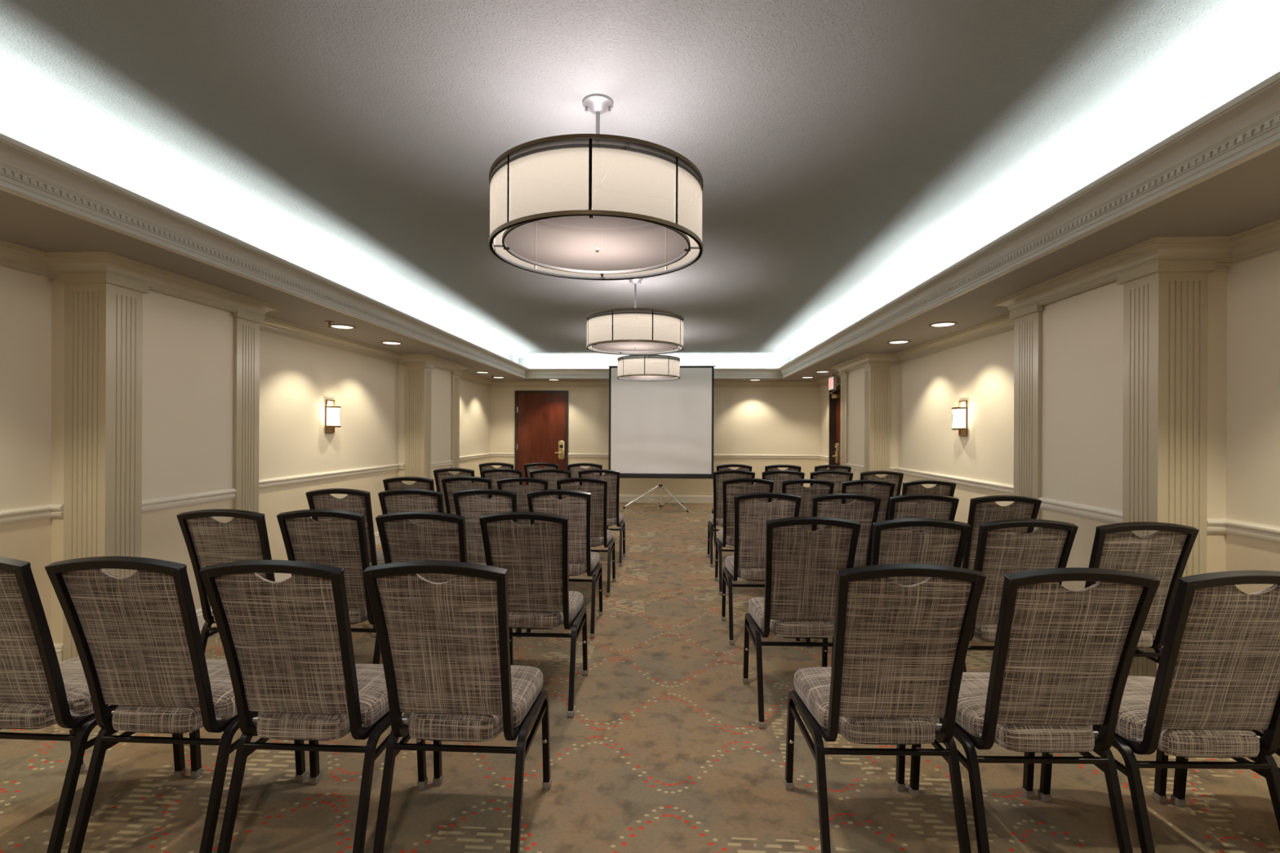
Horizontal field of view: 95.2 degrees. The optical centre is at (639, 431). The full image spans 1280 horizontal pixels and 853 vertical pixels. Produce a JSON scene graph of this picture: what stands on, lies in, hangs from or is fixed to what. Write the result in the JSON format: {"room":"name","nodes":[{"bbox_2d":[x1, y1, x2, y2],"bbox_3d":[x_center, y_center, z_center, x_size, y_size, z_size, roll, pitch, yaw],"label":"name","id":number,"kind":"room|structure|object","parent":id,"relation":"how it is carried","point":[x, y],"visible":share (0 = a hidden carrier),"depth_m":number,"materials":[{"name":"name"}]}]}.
{"room":"hotel conference room","nodes":[
{"label":"hotel conference room","id":0,"kind":"room"},
{"bbox_2d":[0,266,490,643],"bbox_3d":[-3.220,0.172,4.677,0.675,2.297,13.000,0,0,3],"label":"wall","id":1,"kind":"structure","parent":0,"point":[188,345],"depth_m":3.86,"materials":[{"name":"paint"}]},
{"bbox_2d":[0,504,63,525],"bbox_3d":[-3.372,0.442,0.719,0.084,0.077,5.080,0,0,3],"label":"trim","id":2,"kind":"structure","parent":1,"relation":"attached to","point":[11,516],"depth_m":3.13,"materials":[{"name":"beige"}]},
{"bbox_2d":[53,643,62,662],"bbox_3d":[-3.375,1.249,0.719,0.084,0.142,5.080,0,0,3],"label":"baseboard","id":3,"kind":"structure","parent":1,"relation":"attached to","point":[58,646],"depth_m":3.24,"materials":[{"name":"beige"}]},
{"bbox_2d":[57,272,149,661],"bbox_3d":[-3.049,0.226,3.327,0.284,2.190,0.266,0,0,3],"label":"pilaster","id":4,"kind":"object","parent":1,"relation":"attached to","point":[104,311],"visible":0.77,"depth_m":3.22,"materials":[{"name":"beige paint"}]},
{"bbox_2d":[141,488,236,513],"bbox_3d":[-2.918,0.444,3.806,0.033,0.077,0.748,0,0,3],"label":"trim","id":5,"kind":"structure","parent":1,"relation":"attached to","point":[188,500],"depth_m":3.75,"materials":[{"name":"beige"}]},
{"bbox_2d":[195,606,216,631],"bbox_3d":[-2.927,1.251,3.806,0.023,0.142,0.748,0,0,3],"label":"baseboard","id":6,"kind":"structure","parent":1,"relation":"attached to","point":[201,620],"depth_m":3.88,"materials":[{"name":"beige"}]},
{"bbox_2d":[0,239,493,386],"bbox_3d":[-2.975,-0.901,4.665,0.456,0.108,12.999,0,0,3],"label":"trim","id":7,"kind":"structure","parent":1,"relation":"attached to","point":[15,256],"depth_m":3.69,"materials":[{"name":"beige"}]},
{"bbox_2d":[232,309,264,519],"bbox_3d":[-2.879,0.227,4.293,0.047,2.190,0.274,0,0,3],"label":"pilaster","id":8,"kind":"object","parent":1,"relation":"attached to","point":[246,325],"visible":0.76,"depth_m":4.27,"materials":[{"name":"beige paint"}]},
{"bbox_2d":[274,531,381,582],"bbox_3d":[-3.100,1.250,5.912,0.084,0.142,2.980,0,0,3],"label":"baseboard","id":9,"kind":"structure","parent":1,"relation":"attached to","point":[279,577],"depth_m":5.21,"materials":[{"name":"beige"}]},
{"bbox_2d":[258,463,404,488],"bbox_3d":[-3.096,0.444,5.912,0.084,0.077,2.980,0,0,3],"label":"trim","id":10,"kind":"structure","parent":1,"relation":"attached to","point":[284,481],"depth_m":5.78,"materials":[{"name":"beige"}]},
{"bbox_2d":[324,399,341,433],"bbox_3d":[-3.080,-0.152,5.891,0.104,0.338,0.251,0,0,3],"label":"wall sconce","id":11,"kind":"object","parent":1,"relation":"attached to","point":[332,413],"visible":1,"depth_m":5.83,"materials":[{"name":"glass"}]},
{"bbox_2d":[403,362,434,484],"bbox_3d":[-2.829,0.227,7.471,0.284,2.190,0.266,0,0,3],"label":"pilaster","id":12,"kind":"object","parent":1,"relation":"attached to","point":[418,375],"visible":0.74,"depth_m":7.36,"materials":[{"name":"beige paint"}]},
{"bbox_2d":[450,370,462,474],"bbox_3d":[-2.659,0.228,8.448,0.047,2.190,0.314,0,0,3],"label":"pilaster","id":13,"kind":"object","parent":1,"relation":"attached to","point":[455,405],"visible":0.78,"depth_m":8.41,"materials":[{"name":"beige paint"}]},
{"bbox_2d":[459,453,514,461],"bbox_3d":[-2.690,0.445,9.874,0.476,0.077,2.575,0,0,3],"label":"trim","id":14,"kind":"structure","parent":1,"relation":"attached to","point":[486,455],"depth_m":10.82,"materials":[{"name":"beige"}]},
{"bbox_2d":[0,0,1279,381],"bbox_3d":[-0.106,-1.184,4.512,6.900,0.483,13.600,0,0,3],"label":"ceiling","id":15,"kind":"structure","parent":0,"point":[847,154],"depth_m":2.53,"materials":[{"name":"grey paint"}]},
{"bbox_2d":[488,93,703,280],"bbox_3d":[-0.171,-1.022,2.358,0.848,0.608,0.848,0,0,-1],"label":"pendant lamp","id":16,"kind":"object","parent":15,"relation":"hanging from","point":[597,206],"visible":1,"depth_m":2.06,"materials":[{"name":"fabric"}]},
{"bbox_2d":[493,215,699,275],"bbox_3d":[-0.172,-0.736,2.358,0.831,0.024,0.831,0,0,3],"label":"diffuser","id":17,"kind":"object","parent":16,"relation":"attached to","point":[545,245],"depth_m":2.31,"materials":[{"name":"white glass"}]},
{"bbox_2d":[586,278,684,355],"bbox_3d":[-0.041,-1.021,5.085,0.848,0.608,0.848,0,0,-20],"label":"pendant lamp","id":18,"kind":"object","parent":15,"relation":"hanging from","point":[634,331],"visible":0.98,"depth_m":4.75,"materials":[{"name":"fabric"}]},
{"bbox_2d":[591,342,679,352],"bbox_3d":[-0.043,-0.735,5.085,0.770,0.024,0.770,0,0,3],"label":"diffuser","id":19,"kind":"object","parent":18,"relation":"attached to","point":[597,347],"depth_m":5.13,"materials":[{"name":"white glass"}]},
{"bbox_2d":[0,71,1279,378],"bbox_3d":[-0.088,-1.023,4.531,4.605,0.169,11.680,0,0,3],"label":"trim","id":20,"kind":"structure","parent":15,"relation":"attached to","point":[1246,126],"depth_m":2.89,"materials":[{"name":"grey paint"}]},
{"bbox_2d":[617,355,679,381],"bbox_3d":[0.118,-1.021,7.895,0.848,0.608,0.848,0,0,8],"label":"pendant lamp","id":21,"kind":"object","parent":15,"relation":"hanging from","point":[629,367],"visible":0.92,"depth_m":7.55,"materials":[{"name":"fabric"}]},
{"bbox_2d":[621,375,675,379],"bbox_3d":[0.117,-0.735,7.895,0.830,0.024,0.830,0,0,3],"label":"diffuser","id":22,"kind":"object","parent":21,"relation":"attached to","point":[623,377],"depth_m":7.99,"materials":[{"name":"white glass"}]},
{"bbox_2d":[0,502,1279,852],"bbox_3d":[-0.117,1.385,4.512,6.900,0.100,13.600,0,0,3],"label":"floor","id":23,"kind":"structure","parent":0,"point":[663,748],"depth_m":2.23,"materials":[{"name":"carpet"}]},
{"bbox_2d":[0,556,186,852],"bbox_3d":[-1.986,0.844,1.990,0.444,0.964,0.571,0,0,3],"label":"banquet chair","id":24,"kind":"object","parent":23,"relation":"on","point":[37,691],"visible":0.83,"depth_m":1.82,"materials":[{"name":"black"}]},
{"bbox_2d":[0,657,111,728],"bbox_3d":[-1.984,0.888,2.042,0.410,0.088,0.428,0,0,3],"label":"seat cushion","id":25,"kind":"object","parent":24,"relation":"on","point":[74,709],"depth_m":1.85,"materials":[{"name":"fabric"}]},
{"bbox_2d":[44,555,306,852],"bbox_3d":[-1.510,0.846,1.969,0.444,0.964,0.571,0,0,3],"label":"banquet chair","id":26,"kind":"object","parent":23,"relation":"on","point":[137,638],"visible":0.91,"depth_m":1.78,"materials":[{"name":"black"}]},
{"bbox_2d":[112,658,237,733],"bbox_3d":[-1.507,0.890,2.020,0.410,0.088,0.428,0,0,3],"label":"seat cushion","id":27,"kind":"object","parent":26,"relation":"on","point":[131,715],"depth_m":1.82,"materials":[{"name":"fabric"}]},
{"bbox_2d":[176,509,275,653],"bbox_3d":[-1.941,0.844,2.995,0.444,0.964,0.571,0,0,3],"label":"banquet chair","id":28,"kind":"object","parent":23,"relation":"on","point":[209,541],"visible":0.28,"depth_m":2.76,"materials":[{"name":"black"}]},
{"bbox_2d":[199,560,427,852],"bbox_3d":[-1.033,0.849,1.930,0.444,0.964,0.571,0,0,3],"label":"banquet chair","id":29,"kind":"object","parent":23,"relation":"on","point":[287,645],"visible":0.98,"depth_m":1.75,"materials":[{"name":"black"}]},
{"bbox_2d":[257,663,389,740],"bbox_3d":[-1.030,0.892,1.982,0.410,0.088,0.428,0,0,3],"label":"seat cushion","id":30,"kind":"object","parent":29,"relation":"on","point":[295,722],"depth_m":1.78,"materials":[{"name":"fabric"}]},
{"bbox_2d":[276,509,380,664],"bbox_3d":[-1.481,0.847,3.003,0.444,0.964,0.571,0,0,3],"label":"banquet chair","id":31,"kind":"object","parent":23,"relation":"on","point":[341,542],"visible":0.42,"depth_m":2.77,"materials":[{"name":"black"}]},
{"bbox_2d":[348,607,368,623],"bbox_3d":[-1.478,0.890,3.055,0.410,0.088,0.428,0,0,3],"label":"seat cushion","id":32,"kind":"object","parent":31,"relation":"on","point":[357,615],"depth_m":2.85,"materials":[{"name":"fabric"}]},
{"bbox_2d":[305,488,385,637],"bbox_3d":[-1.908,0.845,3.989,0.444,0.964,0.571,0,0,3],"label":"banquet chair","id":33,"kind":"object","parent":23,"relation":"on","point":[358,501],"visible":0.23,"depth_m":3.74,"materials":[{"name":"black"}]},
{"bbox_2d":[368,550,385,566],"bbox_3d":[-1.906,0.888,4.040,0.410,0.088,0.428,0,0,3],"label":"seat cushion","id":34,"kind":"object","parent":33,"relation":"on","point":[379,560],"depth_m":3.91,"materials":[{"name":"fabric"}]},
{"bbox_2d":[382,476,434,498],"bbox_3d":[-1.848,0.845,4.967,0.444,0.964,0.571,0,0,3],"label":"banquet chair","id":35,"kind":"object","parent":23,"relation":"on","point":[392,483],"visible":0.11,"depth_m":4.70,"materials":[{"name":"black"}]},
{"bbox_2d":[377,488,444,525],"bbox_3d":[-1.443,0.847,3.978,0.444,0.964,0.571,0,0,3],"label":"banquet chair","id":36,"kind":"object","parent":23,"relation":"on","point":[391,501],"visible":0.13,"depth_m":3.72,"materials":[{"name":"black"}]},
{"bbox_2d":[375,511,466,582],"bbox_3d":[-0.992,0.849,2.945,0.444,0.964,0.571,0,0,3],"label":"banquet chair","id":37,"kind":"object","parent":23,"relation":"on","point":[444,539],"visible":0.26,"depth_m":2.70,"materials":[{"name":"black"}]},
{"bbox_2d":[433,467,474,513],"bbox_3d":[-1.839,0.845,6.088,0.444,0.964,0.571,0,0,3],"label":"banquet chair","id":38,"kind":"object","parent":23,"relation":"on","point":[441,473],"visible":0.15,"depth_m":5.83,"materials":[{"name":"black"}]},
{"bbox_2d":[363,560,551,852],"bbox_3d":[-0.568,0.851,1.929,0.444,0.964,0.571,0,0,3],"label":"banquet chair","id":39,"kind":"object","parent":23,"relation":"on","point":[445,646],"visible":1,"depth_m":1.74,"materials":[{"name":"black"}]},
{"bbox_2d":[404,665,542,741],"bbox_3d":[-0.565,0.894,1.980,0.410,0.088,0.428,0,0,3],"label":"seat cushion","id":40,"kind":"object","parent":39,"relation":"on","point":[443,723],"depth_m":1.78,"materials":[{"name":"fabric"}]},
{"bbox_2d":[441,476,492,515],"bbox_3d":[-1.395,0.847,5.018,0.444,0.964,0.571,0,0,3],"label":"banquet chair","id":41,"kind":"object","parent":23,"relation":"on","point":[450,485],"visible":0.16,"depth_m":4.76,"materials":[{"name":"black"}]},
{"bbox_2d":[452,488,521,637],"bbox_3d":[-0.977,0.849,3.995,0.444,0.964,0.571,0,0,3],"label":"banquet chair","id":42,"kind":"object","parent":23,"relation":"on","point":[468,504],"visible":0.37,"depth_m":3.75,"materials":[{"name":"black"}]},
{"bbox_2d":[479,462,513,477],"bbox_3d":[-1.672,0.846,7.125,0.444,0.964,0.571,0,0,3],"label":"banquet chair","id":43,"kind":"object","parent":23,"relation":"on","point":[485,466],"visible":0.09,"depth_m":6.86,"materials":[{"name":"black"}]},
{"bbox_2d":[480,468,522,497],"bbox_3d":[-1.353,0.847,6.039,0.444,0.964,0.571,0,0,3],"label":"banquet chair","id":44,"kind":"object","parent":23,"relation":"on","point":[487,473],"visible":0.12,"depth_m":5.78,"materials":[{"name":"black"}]},
{"bbox_2d":[497,477,548,525],"bbox_3d":[-0.923,0.849,4.929,0.444,0.964,0.571,0,0,3],"label":"banquet chair","id":45,"kind":"object","parent":23,"relation":"on","point":[506,484],"visible":0.17,"depth_m":4.67,"materials":[{"name":"black"}]},
{"bbox_2d":[479,511,588,717],"bbox_3d":[-0.519,0.851,2.946,0.444,0.964,0.571,0,0,3],"label":"banquet chair","id":46,"kind":"object","parent":23,"relation":"on","point":[535,556],"visible":0.77,"depth_m":2.75,"materials":[{"name":"black"}]},
{"bbox_2d":[508,591,583,628],"bbox_3d":[-0.516,0.895,2.997,0.410,0.088,0.428,0,0,3],"label":"seat cushion","id":47,"kind":"object","parent":46,"relation":"on","point":[519,616],"depth_m":2.79,"materials":[{"name":"fabric"}]},
{"bbox_2d":[524,462,558,484],"bbox_3d":[-1.145,0.848,7.128,0.444,0.964,0.571,0,0,3],"label":"banquet chair","id":48,"kind":"object","parent":23,"relation":"on","point":[527,467],"visible":0.09,"depth_m":6.86,"materials":[{"name":"black"}]},
{"bbox_2d":[529,469,571,499],"bbox_3d":[-0.862,0.849,5.986,0.444,0.964,0.571,0,0,3],"label":"banquet chair","id":49,"kind":"object","parent":23,"relation":"on","point":[540,473],"visible":0.16,"depth_m":5.72,"materials":[{"name":"black"}]},
{"bbox_2d":[526,489,603,638],"bbox_3d":[-0.502,0.851,3.986,0.444,0.964,0.571,0,0,3],"label":"banquet chair","id":50,"kind":"object","parent":23,"relation":"on","point":[576,506],"visible":0.49,"depth_m":3.77,"materials":[{"name":"black"}]},
{"bbox_2d":[568,551,599,574],"bbox_3d":[-0.500,0.895,4.038,0.410,0.088,0.428,0,0,3],"label":"seat cushion","id":51,"kind":"object","parent":50,"relation":"on","point":[591,566],"depth_m":3.84,"materials":[{"name":"fabric"}]},
{"bbox_2d":[556,477,615,596],"bbox_3d":[-0.451,0.851,4.944,0.444,0.964,0.571,0,0,3],"label":"banquet chair","id":52,"kind":"object","parent":23,"relation":"on","point":[599,535],"visible":0.56,"depth_m":4.73,"materials":[{"name":"black"}]},
{"bbox_2d":[590,529,613,546],"bbox_3d":[-0.448,0.895,4.995,0.410,0.088,0.428,0,0,3],"label":"seat cushion","id":53,"kind":"object","parent":52,"relation":"on","point":[597,539],"depth_m":4.79,"materials":[{"name":"fabric"}]},
{"bbox_2d":[567,462,608,528],"bbox_3d":[-0.631,0.850,7.096,0.444,0.964,0.571,0,0,3],"label":"banquet chair","id":54,"kind":"object","parent":23,"relation":"on","point":[575,468],"visible":0.12,"depth_m":6.83,"materials":[{"name":"black"}]},
{"bbox_2d":[577,469,625,566],"bbox_3d":[-0.389,0.851,6.000,0.444,0.964,0.571,0,0,3],"label":"banquet chair","id":55,"kind":"object","parent":23,"relation":"on","point":[614,517],"visible":0.53,"depth_m":5.79,"materials":[{"name":"black"}]},
{"bbox_2d":[606,512,623,525],"bbox_3d":[-0.386,0.895,6.052,0.410,0.088,0.428,0,0,3],"label":"seat cushion","id":56,"kind":"object","parent":55,"relation":"on","point":[611,519],"depth_m":5.85,"materials":[{"name":"fabric"}]},
{"bbox_2d":[608,365,715,512],"bbox_3d":[0.401,0.101,10.009,1.697,2.472,1.005,0,0,-22],"label":"projection screen","id":57,"kind":"object","parent":23,"relation":"on","point":[658,429],"visible":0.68,"depth_m":10.08,"materials":[{"name":"white"}]},
{"bbox_2d":[706,470,755,567],"bbox_3d":[0.928,0.857,5.973,0.444,0.964,0.571,0,0,3],"label":"banquet chair","id":58,"kind":"object","parent":23,"relation":"on","point":[717,517],"visible":0.44,"depth_m":5.78,"materials":[{"name":"black"}]},
{"bbox_2d":[709,513,723,526],"bbox_3d":[0.930,0.901,6.025,0.410,0.088,0.428,0,0,3],"label":"seat cushion","id":59,"kind":"object","parent":58,"relation":"on","point":[714,519],"depth_m":5.84,"materials":[{"name":"fabric"}]},
{"bbox_2d":[711,464,751,546],"bbox_3d":[1.098,0.858,7.015,0.444,0.964,0.571,0,0,3],"label":"banquet chair","id":60,"kind":"object","parent":23,"relation":"on","point":[723,467],"visible":0.18,"depth_m":6.75,"materials":[{"name":"black"}]},
{"bbox_2d":[714,478,773,595],"bbox_3d":[0.881,0.857,4.972,0.444,0.964,0.571,0,0,3],"label":"banquet chair","id":61,"kind":"object","parent":23,"relation":"on","point":[731,487],"visible":0.41,"depth_m":4.76,"materials":[{"name":"black"}]},
{"bbox_2d":[717,528,733,546],"bbox_3d":[0.883,0.901,5.024,0.410,0.088,0.428,0,0,3],"label":"seat cushion","id":62,"kind":"object","parent":61,"relation":"on","point":[723,538],"depth_m":4.85,"materials":[{"name":"fabric"}]},
{"bbox_2d":[720,492,801,644],"bbox_3d":[0.790,0.857,3.864,0.444,0.964,0.571,0,0,2],"label":"banquet chair","id":63,"kind":"object","parent":23,"relation":"on","point":[748,562],"visible":0.62,"depth_m":3.66,"materials":[{"name":"black"}]},
{"bbox_2d":[724,555,764,580],"bbox_3d":[0.792,0.901,3.916,0.410,0.088,0.428,0,0,2],"label":"seat cushion","id":64,"kind":"object","parent":63,"relation":"on","point":[744,571],"depth_m":3.72,"materials":[{"name":"fabric"}]},
{"bbox_2d":[761,470,804,502],"bbox_3d":[1.405,0.860,5.958,0.444,0.964,0.571,0,0,3],"label":"banquet chair","id":65,"kind":"object","parent":23,"relation":"on","point":[769,475],"visible":0.12,"depth_m":5.70,"materials":[{"name":"black"}]},
{"bbox_2d":[764,464,801,476],"bbox_3d":[1.646,0.861,6.955,0.444,0.964,0.571,0,0,3],"label":"banquet chair","id":66,"kind":"object","parent":23,"relation":"on","point":[770,468],"visible":0.11,"depth_m":6.68,"materials":[{"name":"black"}]},
{"bbox_2d":[742,516,861,728],"bbox_3d":[0.763,0.857,2.834,0.444,0.964,0.571,0,0,2],"label":"banquet chair","id":67,"kind":"object","parent":23,"relation":"on","point":[802,566],"visible":0.85,"depth_m":2.64,"materials":[{"name":"black"}]},
{"bbox_2d":[748,596,834,637],"bbox_3d":[0.764,0.900,2.886,0.410,0.088,0.428,0,0,2],"label":"seat cushion","id":68,"kind":"object","parent":67,"relation":"on","point":[784,625],"depth_m":2.69,"materials":[{"name":"fabric"}]},
{"bbox_2d":[782,479,834,531],"bbox_3d":[1.339,0.859,4.905,0.444,0.964,0.571,0,0,2],"label":"banquet chair","id":69,"kind":"object","parent":23,"relation":"on","point":[820,487],"visible":0.23,"depth_m":4.65,"materials":[{"name":"black"}]},
{"bbox_2d":[809,470,853,502],"bbox_3d":[1.878,0.862,5.970,0.444,0.964,0.571,0,0,3],"label":"banquet chair","id":70,"kind":"object","parent":23,"relation":"on","point":[842,476],"visible":0.15,"depth_m":5.71,"materials":[{"name":"black"}]},
{"bbox_2d":[814,464,851,477],"bbox_3d":[2.216,0.863,6.959,0.444,0.964,0.571,0,0,3],"label":"banquet chair","id":71,"kind":"object","parent":23,"relation":"on","point":[821,468],"visible":0.05,"depth_m":6.69,"materials":[{"name":"black"}]},
{"bbox_2d":[805,493,881,648],"bbox_3d":[1.259,0.859,3.825,0.444,0.964,0.571,0,0,1],"label":"banquet chair","id":72,"kind":"object","parent":23,"relation":"on","point":[864,509],"visible":0.3,"depth_m":3.58,"materials":[{"name":"black"}]},
{"bbox_2d":[840,480,895,522],"bbox_3d":[1.800,0.861,4.863,0.444,0.964,0.571,0,0,1],"label":"banquet chair","id":73,"kind":"object","parent":23,"relation":"on","point":[884,490],"visible":0.16,"depth_m":4.61,"materials":[{"name":"black"}]},
{"bbox_2d":[859,471,903,496],"bbox_3d":[2.361,0.864,5.955,0.444,0.964,0.571,0,0,2],"label":"banquet chair","id":74,"kind":"object","parent":23,"relation":"on","point":[896,477],"visible":0.11,"depth_m":5.69,"materials":[{"name":"black"}]},
{"bbox_2d":[783,563,986,852],"bbox_3d":[0.764,0.857,1.920,0.444,0.964,0.571,0,0,1],"label":"banquet chair","id":75,"kind":"object","parent":23,"relation":"on","point":[900,651],"visible":1,"depth_m":1.74,"materials":[{"name":"black fabric"}]},
{"bbox_2d":[794,666,939,743],"bbox_3d":[0.765,0.900,1.972,0.410,0.088,0.428,0,0,1],"label":"seat cushion","id":76,"kind":"object","parent":75,"relation":"on","point":[811,684],"depth_m":1.78,"materials":[{"name":"fabric"}]},
{"bbox_2d":[831,518,970,666],"bbox_3d":[1.221,0.859,2.800,0.444,0.964,0.571,0,0,1],"label":"banquet chair","id":77,"kind":"object","parent":23,"relation":"on","point":[892,542],"visible":0.2,"depth_m":2.55,"materials":[{"name":"black"}]},
{"bbox_2d":[888,493,959,533],"bbox_3d":[1.723,0.861,3.812,0.444,0.964,0.571,0,0,1],"label":"banquet chair","id":78,"kind":"object","parent":23,"relation":"on","point":[900,507],"visible":0.16,"depth_m":3.55,"materials":[{"name":"black"}]},
{"bbox_2d":[902,480,955,504],"bbox_3d":[2.289,0.864,4.888,0.444,0.964,0.571,0,0,1],"label":"banquet chair","id":79,"kind":"object","parent":23,"relation":"on","point":[942,487],"visible":0.12,"depth_m":4.63,"materials":[{"name":"black"}]},
{"bbox_2d":[960,495,1041,569],"bbox_3d":[2.174,0.863,3.748,0.444,0.964,0.571,0,0,0],"label":"banquet chair","id":80,"kind":"object","parent":23,"relation":"on","point":[984,508],"visible":0.27,"depth_m":3.50,"materials":[{"name":"black"}]},
{"bbox_2d":[963,519,1078,671],"bbox_3d":[1.678,0.861,2.796,0.444,0.964,0.571,0,0,1],"label":"banquet chair","id":81,"kind":"object","parent":23,"relation":"on","point":[1002,550],"visible":0.3,"depth_m":2.56,"materials":[{"name":"black"}]},
{"bbox_2d":[973,623,997,640],"bbox_3d":[1.678,0.905,2.848,0.410,0.088,0.428,0,0,1],"label":"seat cushion","id":82,"kind":"object","parent":81,"relation":"on","point":[984,632],"depth_m":2.64,"materials":[{"name":"fabric"}]},
{"bbox_2d":[908,567,1160,852],"bbox_3d":[1.215,0.859,1.879,0.444,0.964,0.571,0,0,1],"label":"banquet chair","id":83,"kind":"object","parent":23,"relation":"on","point":[1062,659],"visible":0.94,"depth_m":1.69,"materials":[{"name":"black fabric"}]},
{"bbox_2d":[955,671,1094,751],"bbox_3d":[1.215,0.902,1.931,0.410,0.088,0.428,0,0,1],"label":"seat cushion","id":84,"kind":"object","parent":83,"relation":"on","point":[1017,734],"depth_m":1.73,"materials":[{"name":"fabric"}]},
{"bbox_2d":[1084,521,1199,663],"bbox_3d":[2.130,0.863,2.726,0.444,0.964,0.571,0,0,1],"label":"banquet chair","id":85,"kind":"object","parent":23,"relation":"on","point":[1163,554],"visible":0.3,"depth_m":2.49,"materials":[{"name":"black"}]},
{"bbox_2d":[1137,629,1152,647],"bbox_3d":[2.130,0.907,2.778,0.410,0.088,0.428,0,0,1],"label":"seat cushion","id":86,"kind":"object","parent":85,"relation":"on","point":[1145,640],"depth_m":2.57,"materials":[{"name":"fabric"}]},
{"bbox_2d":[1037,570,1279,852],"bbox_3d":[1.678,0.861,1.856,0.444,0.964,0.571,0,0,1],"label":"banquet chair","id":87,"kind":"object","parent":23,"relation":"on","point":[1216,682],"visible":0.93,"depth_m":1.68,"materials":[{"name":"black"}]},
{"bbox_2d":[1115,675,1259,757],"bbox_3d":[1.679,0.905,1.908,0.410,0.088,0.428,0,0,1],"label":"seat cushion","id":88,"kind":"object","parent":87,"relation":"on","point":[1179,739],"depth_m":1.71,"materials":[{"name":"fabric"}]},
{"bbox_2d":[1170,729,1279,807],"bbox_3d":[2.143,0.863,1.831,0.444,0.964,0.571,0,0,1],"label":"banquet chair","id":89,"kind":"object","parent":23,"relation":"on","point":[1178,797],"visible":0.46,"depth_m":2.09,"materials":[{"name":"black"}]},
{"bbox_2d":[490,386,820,495],"bbox_3d":[0.240,0.188,11.153,6.900,2.297,0.300,0,0,3],"label":"wall","id":90,"kind":"structure","parent":0,"point":[748,420],"depth_m":10.93,"materials":[{"name":"paint"}]},
{"bbox_2d":[514,391,568,485],"bbox_3d":[-1.874,0.275,11.086,1.023,2.103,0.118,0,0,3],"label":"door","id":91,"kind":"structure","parent":90,"relation":"in","point":[541,417],"depth_m":11.11,"materials":[{"name":"brown"}]},
{"bbox_2d":[491,381,819,387],"bbox_3d":[0.242,-0.887,10.955,6.195,0.108,0.116,0,0,3],"label":"trim","id":92,"kind":"structure","parent":90,"relation":"attached to","point":[496,384],"depth_m":10.98,"materials":[{"name":"beige"}]},
{"bbox_2d":[618,494,713,503],"bbox_3d":[0.965,1.268,10.621,4.706,0.142,0.695,0,0,3],"label":"baseboard","id":93,"kind":"structure","parent":90,"relation":"attached to","point":[622,498],"depth_m":10.98,"materials":[{"name":"beige"}]},
{"bbox_2d":[568,453,828,460],"bbox_3d":[0.969,0.462,10.621,4.706,0.077,0.695,0,0,3],"label":"trim","id":94,"kind":"structure","parent":90,"relation":"attached to","point":[570,455],"depth_m":10.89,"materials":[{"name":"beige"}]},
{"bbox_2d":[819,250,1279,593],"bbox_3d":[3.001,0.200,4.347,0.665,2.297,13.000,0,0,3],"label":"wall","id":95,"kind":"structure","parent":0,"point":[1082,383],"depth_m":3.41,"materials":[{"name":"paint"}]},
{"bbox_2d":[828,385,840,470],"bbox_3d":[3.293,0.298,9.634,0.200,2.103,1.020,0,0,3],"label":"door","id":96,"kind":"structure","parent":95,"relation":"in","point":[834,396],"depth_m":10.09,"materials":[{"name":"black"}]},
{"bbox_2d":[838,370,848,466],"bbox_3d":[2.848,0.253,8.191,0.047,2.190,0.324,0,0,3],"label":"pilaster","id":97,"kind":"object","parent":95,"relation":"attached to","point":[844,375],"visible":0.71,"depth_m":8.14,"materials":[{"name":"beige paint"}]},
{"bbox_2d":[862,361,893,477],"bbox_3d":[2.910,0.253,7.188,0.277,2.190,0.269,0,0,3],"label":"pilaster","id":98,"kind":"object","parent":95,"relation":"attached to","point":[877,374],"visible":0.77,"depth_m":7.08,"materials":[{"name":"beige paint"}]},
{"bbox_2d":[889,466,1013,494],"bbox_3d":[3.001,0.471,5.599,0.115,0.077,3.000,0,0,3],"label":"trim","id":99,"kind":"structure","parent":95,"relation":"attached to","point":[984,485],"depth_m":5.51,"materials":[{"name":"beige"}]},
{"bbox_2d":[951,400,967,436],"bbox_3d":[3.000,-0.124,5.509,0.104,0.338,0.251,0,0,3],"label":"wall sconce","id":100,"kind":"object","parent":95,"relation":"attached to","point":[959,415],"visible":1,"depth_m":5.45,"materials":[{"name":"glass"}]},
{"bbox_2d":[1009,302,1043,531],"bbox_3d":[2.625,0.252,3.982,0.047,2.190,0.314,0,0,3],"label":"pilaster","id":101,"kind":"object","parent":95,"relation":"attached to","point":[1028,339],"visible":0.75,"depth_m":3.95,"materials":[{"name":"beige paint"}]},
{"bbox_2d":[816,218,1279,387],"bbox_3d":[2.773,-0.875,4.360,0.461,0.108,12.999,0,0,3],"label":"trim","id":102,"kind":"structure","parent":95,"relation":"attached to","point":[1264,239],"depth_m":3.22,"materials":[{"name":"beige"}]},
{"bbox_2d":[1038,497,1122,524],"bbox_3d":[2.610,0.469,3.484,0.033,0.077,0.725,0,0,3],"label":"trim","id":103,"kind":"structure","parent":95,"relation":"attached to","point":[1102,514],"depth_m":3.43,"materials":[{"name":"beige"}]},
{"bbox_2d":[1116,259,1216,677],"bbox_3d":[2.688,0.252,3.004,0.277,2.190,0.269,0,0,3],"label":"pilaster","id":104,"kind":"object","parent":95,"relation":"attached to","point":[1166,302],"visible":0.73,"depth_m":2.90,"materials":[{"name":"beige paint"}]},
{"bbox_2d":[1206,518,1279,544],"bbox_3d":[2.725,0.470,0.386,0.115,0.077,5.060,0,0,3],"label":"trim","id":105,"kind":"structure","parent":95,"relation":"attached to","point":[1262,532],"depth_m":2.79,"materials":[{"name":"beige"}]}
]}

